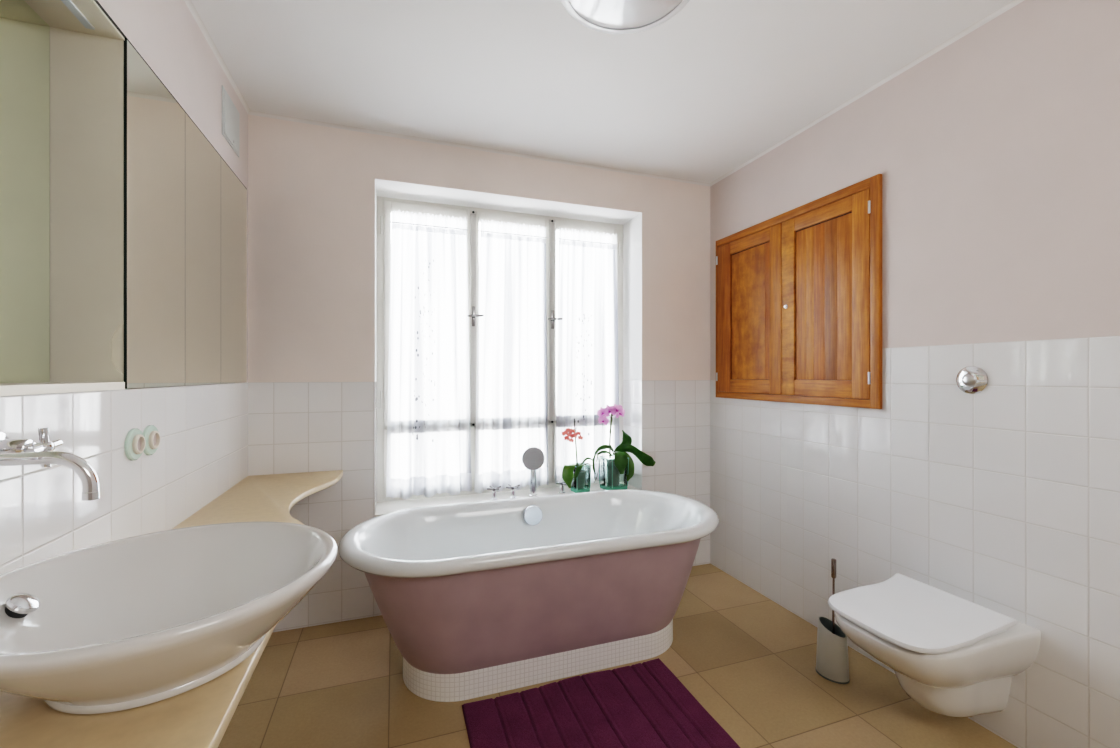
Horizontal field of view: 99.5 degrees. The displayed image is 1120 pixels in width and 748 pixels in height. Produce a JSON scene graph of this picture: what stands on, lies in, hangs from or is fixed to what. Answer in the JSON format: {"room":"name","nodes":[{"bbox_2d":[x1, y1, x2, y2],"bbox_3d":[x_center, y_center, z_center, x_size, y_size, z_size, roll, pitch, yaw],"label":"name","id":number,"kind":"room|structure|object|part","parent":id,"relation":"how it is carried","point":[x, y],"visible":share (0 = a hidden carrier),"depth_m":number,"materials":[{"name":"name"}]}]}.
{"room":"bathroom","nodes":[
{"label":"bathroom","id":0,"kind":"room"},
{"bbox_2d":[0,0,247,574],"bbox_3d":[-0.926,-0.001,0.181,0.300,2.532,4.354,0,0,-19],"label":"wall","id":1,"kind":"structure","parent":0,"point":[201,454],"depth_m":1.34,"materials":[{"name":"white tile"}]},
{"bbox_2d":[0,427,99,500],"bbox_3d":[-0.871,0.153,0.770,0.193,0.116,0.269,0,0,-19],"label":"faucet","id":2,"kind":"object","parent":1,"relation":"attached to","point":[13,452],"visible":1,"depth_m":0.79,"materials":[{"name":"silver metal"}]},
{"bbox_3d":[-0.928,0.132,0.854,0.022,0.073,0.073,0,0,-19],"label":"cross handle","id":3,"kind":"part","parent":2,"relation":"part of","materials":[{"name":"silver metal"}]},
{"bbox_3d":[-0.872,0.163,0.770,0.192,0.070,0.021,0,0,-19],"label":"spout","id":4,"kind":"part","parent":2,"relation":"part of","materials":[{"name":"silver metal"}]},
{"bbox_2d":[0,0,246,395],"bbox_3d":[-1.140,-0.421,1.016,0.160,0.921,2.571,0,0,-19],"label":"upper cabinet","id":5,"kind":"object","parent":1,"relation":"attached to","point":[123,228],"visible":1,"depth_m":1.22,"materials":[{"name":"beige mirror"}]},
{"bbox_2d":[0,0,49,382],"bbox_3d":[-1.037,-0.426,0.488,0.005,0.893,1.483,0,0,-19],"label":"mirror","id":6,"kind":"object","parent":5,"relation":"attached to","point":[24,29],"depth_m":1.11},
{"bbox_2d":[0,382,124,395],"bbox_3d":[-0.960,0.030,0.507,0.153,0.020,1.492,0,0,-19],"label":"shelf","id":7,"kind":"object","parent":5,"relation":"attached to","point":[6,388],"depth_m":1.01,"materials":[{"name":"white wood"}]},
{"bbox_3d":[-0.962,-0.876,0.508,0.150,0.008,1.496,0,0,-19],"label":"panel","id":8,"kind":"part","parent":5,"relation":"part of","materials":[{"name":"beige wood"}]},
{"bbox_3d":[-1.212,-0.426,1.216,0.147,0.893,0.005,0,0,-19],"label":"panel","id":9,"kind":"part","parent":5,"relation":"part of","materials":[{"name":"beige wood"}]},
{"bbox_3d":[-1.214,-0.426,1.221,0.147,0.893,0.004,0,0,-19],"label":"panel","id":10,"kind":"part","parent":5,"relation":"part of","materials":[{"name":"beige wood"}]},
{"bbox_3d":[-1.199,-0.420,1.414,0.006,0.917,0.365,0,0,-19],"label":"mirror door","id":11,"kind":"part","parent":5,"relation":"part of","materials":[{"name":"beige mirror"}]},
{"bbox_3d":[-1.318,-0.420,1.752,0.006,0.917,0.346,0,0,-19],"label":"mirror door","id":12,"kind":"part","parent":5,"relation":"part of","materials":[{"name":"beige mirror"}]},
{"bbox_3d":[-1.434,-0.420,2.084,0.006,0.917,0.354,0,0,-19],"label":"mirror door","id":13,"kind":"part","parent":5,"relation":"part of","materials":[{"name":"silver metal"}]},
{"bbox_2d":[124,428,145,460],"bbox_3d":[-1.143,0.190,1.280,0.018,0.086,0.086,0,0,-19],"label":"wall socket","id":14,"kind":"object","parent":1,"relation":"attached to","point":[135,442],"visible":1,"depth_m":1.26,"materials":[{"name":"white plastic"}]},
{"bbox_2d":[143,425,159,454],"bbox_3d":[-1.172,0.190,1.363,0.018,0.086,0.086,0,0,-19],"label":"wall socket","id":15,"kind":"object","parent":1,"relation":"attached to","point":[151,434],"visible":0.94,"depth_m":1.35,"materials":[{"name":"white plastic"}]},
{"bbox_2d":[0,470,342,747],"bbox_3d":[-0.798,0.523,0.944,0.456,0.064,3.009,0,0,-19],"label":"countertop","id":16,"kind":"structure","parent":1,"relation":"attached to","point":[200,716],"depth_m":0.69,"materials":[{"name":"wood"}]},
{"bbox_2d":[0,522,337,713],"bbox_3d":[-0.683,0.414,0.825,0.536,0.153,0.536,0,0,-19],"label":"washbasin","id":17,"kind":"object","parent":16,"relation":"in","point":[140,620],"visible":1,"depth_m":0.82,"materials":[{"name":"white ceramic"}]},
{"bbox_2d":[184,0,249,112],"bbox_3d":[-0.777,-1.260,0.233,0.015,0.015,4.354,0,0,-19],"label":"trim","id":18,"kind":"structure","parent":1,"relation":"attached to","point":[189,3],"depth_m":1.85,"materials":[{"name":"paint"}]},
{"bbox_2d":[222,85,238,156],"bbox_3d":[-1.414,-1.080,2.040,0.010,0.200,0.224,0,0,-19],"label":"air vent","id":19,"kind":"object","parent":1,"relation":"in","point":[230,114],"visible":1,"depth_m":2.02,"materials":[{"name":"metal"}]},
{"bbox_2d":[248,115,709,631],"bbox_3d":[-0.367,-0.001,2.906,3.158,2.532,0.420,0,0,-19],"label":"wall","id":20,"kind":"structure","parent":0,"point":[313,190],"depth_m":2.46,"materials":[{"name":"white paint"}]},
{"bbox_2d":[248,110,709,185],"bbox_3d":[-0.248,-1.260,2.717,2.658,0.015,0.015,0,0,-19],"label":"trim","id":21,"kind":"structure","parent":20,"relation":"attached to","point":[256,113],"depth_m":2.62,"materials":[{"name":"paint"}]},
{"bbox_2d":[377,196,622,501],"bbox_3d":[-0.310,-0.142,2.977,1.573,1.755,0.136,0,0,-19],"label":"window","id":22,"kind":"structure","parent":20,"relation":"in","point":[385,205],"depth_m":2.88,"materials":[{"name":"paint"}]},
{"bbox_3d":[-0.786,0.511,2.822,0.492,0.383,0.043,0,0,-19],"label":"sash","id":23,"kind":"part","parent":22,"relation":"part of","materials":[{"name":"paint"}]},
{"bbox_3d":[-0.786,-0.348,2.822,0.492,1.297,0.043,0,0,-19],"label":"sash","id":24,"kind":"part","parent":22,"relation":"part of","materials":[{"name":"paint"}]},
{"bbox_2d":[386,210,471,498],"bbox_3d":[-0.758,-0.110,2.774,0.488,1.658,0.068,0,0,-19],"label":"curtain","id":25,"kind":"object","parent":22,"relation":"hanging from","point":[429,427],"visible":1,"depth_m":2.77,"materials":[{"name":"fabric"}]},
{"bbox_3d":[-0.758,-0.865,2.767,0.444,0.007,0.007,0,0,-19],"label":"rod","id":26,"kind":"part","parent":25,"relation":"part of","materials":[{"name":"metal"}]},
{"bbox_3d":[-0.524,-0.350,2.874,0.020,0.120,0.006,0,0,-19],"label":"handle","id":27,"kind":"part","parent":22,"relation":"part of","materials":[{"name":"silver metal"}]},
{"bbox_3d":[-0.511,-0.350,2.857,0.099,0.019,0.042,0,0,-19],"label":"lever","id":28,"kind":"part","parent":22,"relation":"part of","materials":[{"name":"silver metal"}]},
{"bbox_2d":[474,219,548,492],"bbox_3d":[-0.293,-0.110,2.933,0.470,1.658,0.054,0,0,-19],"label":"curtain","id":29,"kind":"object","parent":22,"relation":"hanging from","point":[512,403],"visible":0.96,"depth_m":2.93,"materials":[{"name":"fabric"}]},
{"bbox_3d":[-0.281,-0.865,2.934,0.439,0.007,0.007,0,0,-19],"label":"rod","id":30,"kind":"part","parent":29,"relation":"part of","materials":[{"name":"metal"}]},
{"bbox_3d":[-0.297,-0.348,2.994,0.471,1.297,0.043,0,0,-19],"label":"sash","id":31,"kind":"part","parent":22,"relation":"part of","materials":[{"name":"paint"}]},
{"bbox_3d":[-0.297,0.511,2.994,0.471,0.383,0.043,0,0,-19],"label":"sash","id":32,"kind":"part","parent":22,"relation":"part of","materials":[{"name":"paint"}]},
{"bbox_3d":[-0.047,-0.350,3.042,0.020,0.120,0.006,0,0,-19],"label":"handle","id":33,"kind":"part","parent":22,"relation":"part of","materials":[{"name":"silver metal"}]},
{"bbox_3d":[0.173,0.511,3.159,0.459,0.383,0.043,0,0,-19],"label":"sash","id":34,"kind":"part","parent":22,"relation":"part of","materials":[{"name":"paint"}]},
{"bbox_3d":[-0.034,-0.350,3.024,0.099,0.019,0.042,0,0,-19],"label":"lever","id":35,"kind":"part","parent":22,"relation":"part of","materials":[{"name":"silver metal"}]},
{"bbox_3d":[0.173,-0.348,3.159,0.459,1.297,0.043,0,0,-19],"label":"sash","id":36,"kind":"part","parent":22,"relation":"part of","materials":[{"name":"paint"}]},
{"bbox_2d":[555,228,619,485],"bbox_3d":[0.184,-0.110,3.106,0.460,1.658,0.058,0,0,-22],"label":"curtain","id":37,"kind":"object","parent":22,"relation":"hanging from","point":[587,333],"visible":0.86,"depth_m":3.10,"materials":[{"name":"fabric"}]},
{"bbox_3d":[0.186,-0.865,3.098,0.430,0.007,0.007,0,0,-19],"label":"rod","id":38,"kind":"part","parent":37,"relation":"part of","materials":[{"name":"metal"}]},
{"bbox_2d":[375,482,639,516],"bbox_3d":[-0.269,0.750,2.862,1.573,0.030,0.280,0,0,-19],"label":"window sill","id":39,"kind":"structure","parent":20,"relation":"attached to","point":[385,507],"depth_m":2.80,"materials":[{"name":"stone"}]},
{"bbox_2d":[487,486,500,499],"bbox_3d":[-0.387,0.699,2.779,0.072,0.073,0.072,0,0,6],"label":"tap","id":40,"kind":"object","parent":39,"relation":"on","point":[494,489],"visible":1,"depth_m":2.77,"materials":[{"name":"silver metal"}]},
{"bbox_3d":[-0.387,0.674,2.779,0.072,0.023,0.072,0,0,6],"label":"cross handle","id":41,"kind":"part","parent":40,"relation":"part of","materials":[{"name":"silver metal"}]},
{"bbox_2d":[506,484,519,498],"bbox_3d":[-0.279,0.699,2.816,0.072,0.073,0.072,0,0,6],"label":"tap","id":42,"kind":"object","parent":39,"relation":"on","point":[516,486],"visible":0.98,"depth_m":2.81,"materials":[{"name":"silver metal"}]},
{"bbox_3d":[-0.279,0.674,2.816,0.072,0.023,0.072,0,0,6],"label":"cross handle","id":43,"kind":"part","parent":42,"relation":"part of","materials":[{"name":"silver metal"}]},
{"bbox_2d":[522,447,544,496],"bbox_3d":[-0.162,0.587,2.858,0.140,0.296,0.053,0,0,-19],"label":"shower","id":44,"kind":"object","parent":39,"relation":"on","point":[533,458],"visible":0.99,"depth_m":2.85,"materials":[{"name":"silver metal"}]},
{"bbox_3d":[-0.163,0.636,2.861,0.038,0.160,0.046,0,0,-19],"label":"handle","id":45,"kind":"part","parent":44,"relation":"part of","materials":[{"name":"silver metal"}]},
{"bbox_2d":[556,480,565,493],"bbox_3d":[0.012,0.699,2.918,0.072,0.073,0.072,0,0,6],"label":"tap","id":46,"kind":"object","parent":39,"relation":"on","point":[559,482],"visible":0.93,"depth_m":2.91,"materials":[{"name":"silver metal"}]},
{"bbox_3d":[0.012,0.674,2.918,0.072,0.023,0.072,0,0,6],"label":"cross handle","id":47,"kind":"part","parent":46,"relation":"part of","materials":[{"name":"silver metal"}]},
{"bbox_2d":[569,463,590,492],"bbox_3d":[0.126,0.651,2.974,0.107,0.167,0.107,0,0,-26],"label":"glass vase","id":48,"kind":"object","parent":39,"relation":"on","point":[587,467],"visible":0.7,"depth_m":2.96,"materials":[{"name":"clear glass"}]},
{"bbox_2d":[562,418,591,487],"bbox_3d":[0.089,0.495,2.929,0.233,0.435,0.116,0,0,-33],"label":"potted orchid","id":49,"kind":"object","parent":48,"relation":"in","point":[568,474],"visible":0.98,"depth_m":2.92,"materials":[{"name":"green plant"}]},
{"bbox_3d":[0.101,0.475,2.963,0.030,0.253,0.012,0,0,-37],"label":"stem","id":50,"kind":"part","parent":49,"relation":"part of","materials":[{"name":"plant"}]},
{"bbox_3d":[0.126,0.660,2.974,0.080,0.105,0.080,0,0,-19],"label":"nursery pot","id":51,"kind":"part","parent":49,"relation":"part of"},
{"bbox_2d":[598,455,628,489],"bbox_3d":[0.344,0.634,3.040,0.144,0.202,0.144,0,0,-34],"label":"glass vase","id":52,"kind":"object","parent":39,"relation":"on","point":[603,485],"visible":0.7,"depth_m":3.02,"materials":[{"name":"clear glass"}]},
{"bbox_2d":[592,404,655,485],"bbox_3d":[0.388,0.450,3.007,0.401,0.525,0.176,0,0,-6],"label":"potted orchid","id":53,"kind":"object","parent":52,"relation":"in","point":[620,461],"visible":0.98,"depth_m":2.99,"materials":[{"name":"green plant"}]},
{"bbox_3d":[0.268,0.242,2.981,0.080,0.071,0.011,0,0,28],"label":"flower","id":54,"kind":"part","parent":53,"relation":"part of","materials":[{"name":"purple plant"}]},
{"bbox_3d":[0.274,0.290,2.969,0.071,0.064,0.009,0,0,18],"label":"flower","id":55,"kind":"part","parent":53,"relation":"part of","materials":[{"name":"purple plant"}]},
{"bbox_3d":[0.325,0.390,3.027,0.027,0.296,0.014,0,0,31],"label":"stem","id":56,"kind":"part","parent":53,"relation":"part of","materials":[{"name":"plant"}]},
{"bbox_3d":[0.311,0.234,2.996,0.090,0.079,0.017,0,0,1],"label":"flower","id":57,"kind":"part","parent":53,"relation":"part of","materials":[{"name":"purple plant"}]},
{"bbox_3d":[0.344,0.632,3.040,0.100,0.160,0.100,0,0,-19],"label":"nursery pot","id":58,"kind":"part","parent":53,"relation":"part of","materials":[{"name":"clear plastic"}]},
{"bbox_3d":[0.356,0.225,2.997,0.084,0.074,0.013,0,0,-6],"label":"flower","id":59,"kind":"part","parent":53,"relation":"part of","materials":[{"name":"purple plant"}]},
{"bbox_3d":[0.378,0.246,3.018,0.079,0.070,0.010,0,0,-25],"label":"flower","id":60,"kind":"part","parent":53,"relation":"part of","materials":[{"name":"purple plant"}]},
{"bbox_2d":[191,0,1011,182],"bbox_3d":[0.365,-1.307,0.819,3.158,0.080,4.904,0,0,-19],"label":"ceiling","id":61,"kind":"structure","parent":0,"point":[697,94],"depth_m":1.95,"materials":[{"name":"paint"}]},
{"bbox_2d":[561,0,689,33],"bbox_3d":[0.198,-1.185,1.375,0.414,0.163,0.414,0,0,-19],"label":"ceiling lamp","id":62,"kind":"object","parent":61,"relation":"attached to","point":[604,16],"visible":1,"depth_m":1.47,"materials":[{"name":"glass"}]},
{"bbox_2d":[218,564,1017,747],"bbox_3d":[0.436,1.305,0.616,3.158,0.080,4.474,0,0,-19],"label":"floor","id":63,"kind":"structure","parent":0,"point":[746,658],"depth_m":1.88,"materials":[{"name":"tile"}]},
{"bbox_2d":[338,489,718,701],"bbox_3d":[-0.073,0.963,2.189,1.730,0.604,0.778,0,0,-19],"label":"bathtub","id":64,"kind":"object","parent":63,"relation":"on","point":[481,598],"visible":1,"depth_m":1.95,"materials":[{"name":"ceramic"}]},
{"bbox_2d":[462,658,739,747],"bbox_3d":[0.125,1.258,1.687,0.864,0.014,0.577,0,0,-19],"label":"bath mat","id":65,"kind":"object","parent":63,"relation":"on","point":[644,705],"visible":1,"depth_m":1.74,"materials":[{"name":"purple fabric"}]},
{"bbox_2d":[816,616,849,683],"bbox_3d":[1.144,1.152,1.990,0.098,0.226,0.128,0,0,-38],"label":"brush holder","id":66,"kind":"object","parent":63,"relation":"on","point":[832,663],"visible":0.94,"depth_m":1.96,"materials":[{"name":"ceramic"}]},
{"bbox_2d":[831,558,835,633],"bbox_3d":[1.150,1.011,1.992,0.062,0.464,0.062,0,0,1],"label":"toilet brush","id":67,"kind":"object","parent":66,"relation":"in","point":[833,561],"visible":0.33,"depth_m":1.99,"materials":[{"name":"metal"}]},
{"bbox_3d":[1.150,1.016,1.992,0.010,0.335,0.008,0,0,1],"label":"rod","id":68,"kind":"part","parent":67,"relation":"part of","materials":[{"name":"metal"}]},
{"bbox_3d":[1.151,0.819,1.992,0.020,0.079,0.019,0,0,1],"label":"handle","id":69,"kind":"part","parent":67,"relation":"part of","materials":[{"name":"wood"}]},
{"bbox_2d":[710,0,1119,747],"bbox_3d":[1.818,-0.001,1.143,0.200,2.532,4.354,0,0,-19],"label":"wall","id":70,"kind":"structure","parent":0,"point":[996,154],"depth_m":1.70,"materials":[{"name":"white tile"}]},
{"bbox_2d":[716,174,881,408],"bbox_3d":[1.198,-0.356,2.563,0.032,1.017,1.103,0,0,-19],"label":"upper cabinet","id":71,"kind":"object","parent":70,"relation":"attached to","point":[799,289],"visible":1,"depth_m":2.41,"materials":[{"name":"brown wood"}]},
{"bbox_3d":[1.120,0.072,2.800,0.012,0.079,0.328,0,0,-19],"label":"rail","id":72,"kind":"part","parent":71,"relation":"part of","materials":[{"name":"brown wood"}]},
{"bbox_3d":[1.120,-0.782,2.800,0.012,0.074,0.328,0,0,-19],"label":"rail","id":73,"kind":"part","parent":71,"relation":"part of","materials":[{"name":"brown wood"}]},
{"bbox_3d":[1.123,-0.354,2.801,0.004,0.770,0.316,0,0,-19],"label":"panel","id":74,"kind":"part","parent":71,"relation":"part of","materials":[{"name":"brown wood"}]},
{"bbox_3d":[1.198,0.133,2.580,0.020,0.038,1.047,0,0,-19],"label":"frame rail","id":75,"kind":"part","parent":71,"relation":"part of","materials":[{"name":"brown wood"}]},
{"bbox_3d":[1.198,-0.843,2.580,0.020,0.044,1.047,0,0,-19],"label":"frame rail","id":76,"kind":"part","parent":71,"relation":"part of","materials":[{"name":"brown wood"}]},
{"bbox_3d":[1.286,-0.783,2.326,0.012,0.072,0.331,0,0,-19],"label":"rail","id":77,"kind":"part","parent":71,"relation":"part of","materials":[{"name":"brown wood"}]},
{"bbox_3d":[1.286,0.071,2.326,0.012,0.082,0.331,0,0,-19],"label":"rail","id":78,"kind":"part","parent":71,"relation":"part of","materials":[{"name":"brown wood"}]},
{"bbox_2d":[710,0,1023,185],"bbox_3d":[1.717,-1.260,1.107,0.015,0.015,4.354,0,0,-19],"label":"trim","id":79,"kind":"structure","parent":70,"relation":"attached to","point":[1012,3],"depth_m":2.02,"materials":[{"name":"paint"}]},
{"bbox_2d":[828,573,1040,717],"bbox_3d":[1.253,0.989,1.660,0.525,0.385,0.424,0,0,-19],"label":"toilet","id":80,"kind":"object","parent":70,"relation":"attached to","point":[952,655],"visible":1,"depth_m":1.56,"materials":[{"name":"white ceramic"}]},
{"bbox_3d":[1.212,0.823,1.645,0.436,0.052,0.391,0,0,-19],"label":"lid","id":81,"kind":"part","parent":80,"relation":"part of","materials":[{"name":"white plastic"}]},
{"bbox_3d":[1.215,0.844,1.647,0.405,0.025,0.344,0,0,-19],"label":"seat","id":82,"kind":"part","parent":80,"relation":"part of","materials":[{"name":"white plastic"}]},
{"bbox_3d":[1.253,0.935,1.660,0.525,0.196,0.424,0,0,-19],"label":"bowl","id":83,"kind":"part","parent":80,"relation":"part of","materials":[{"name":"white ceramic"}]},
{"bbox_2d":[956,366,987,393],"bbox_3d":[1.493,0.022,1.727,0.027,0.101,0.101,0,0,-19],"label":"button","id":84,"kind":"object","parent":70,"relation":"attached to","point":[970,379],"visible":1,"depth_m":1.72,"materials":[{"name":"silver metal"}]}
]}

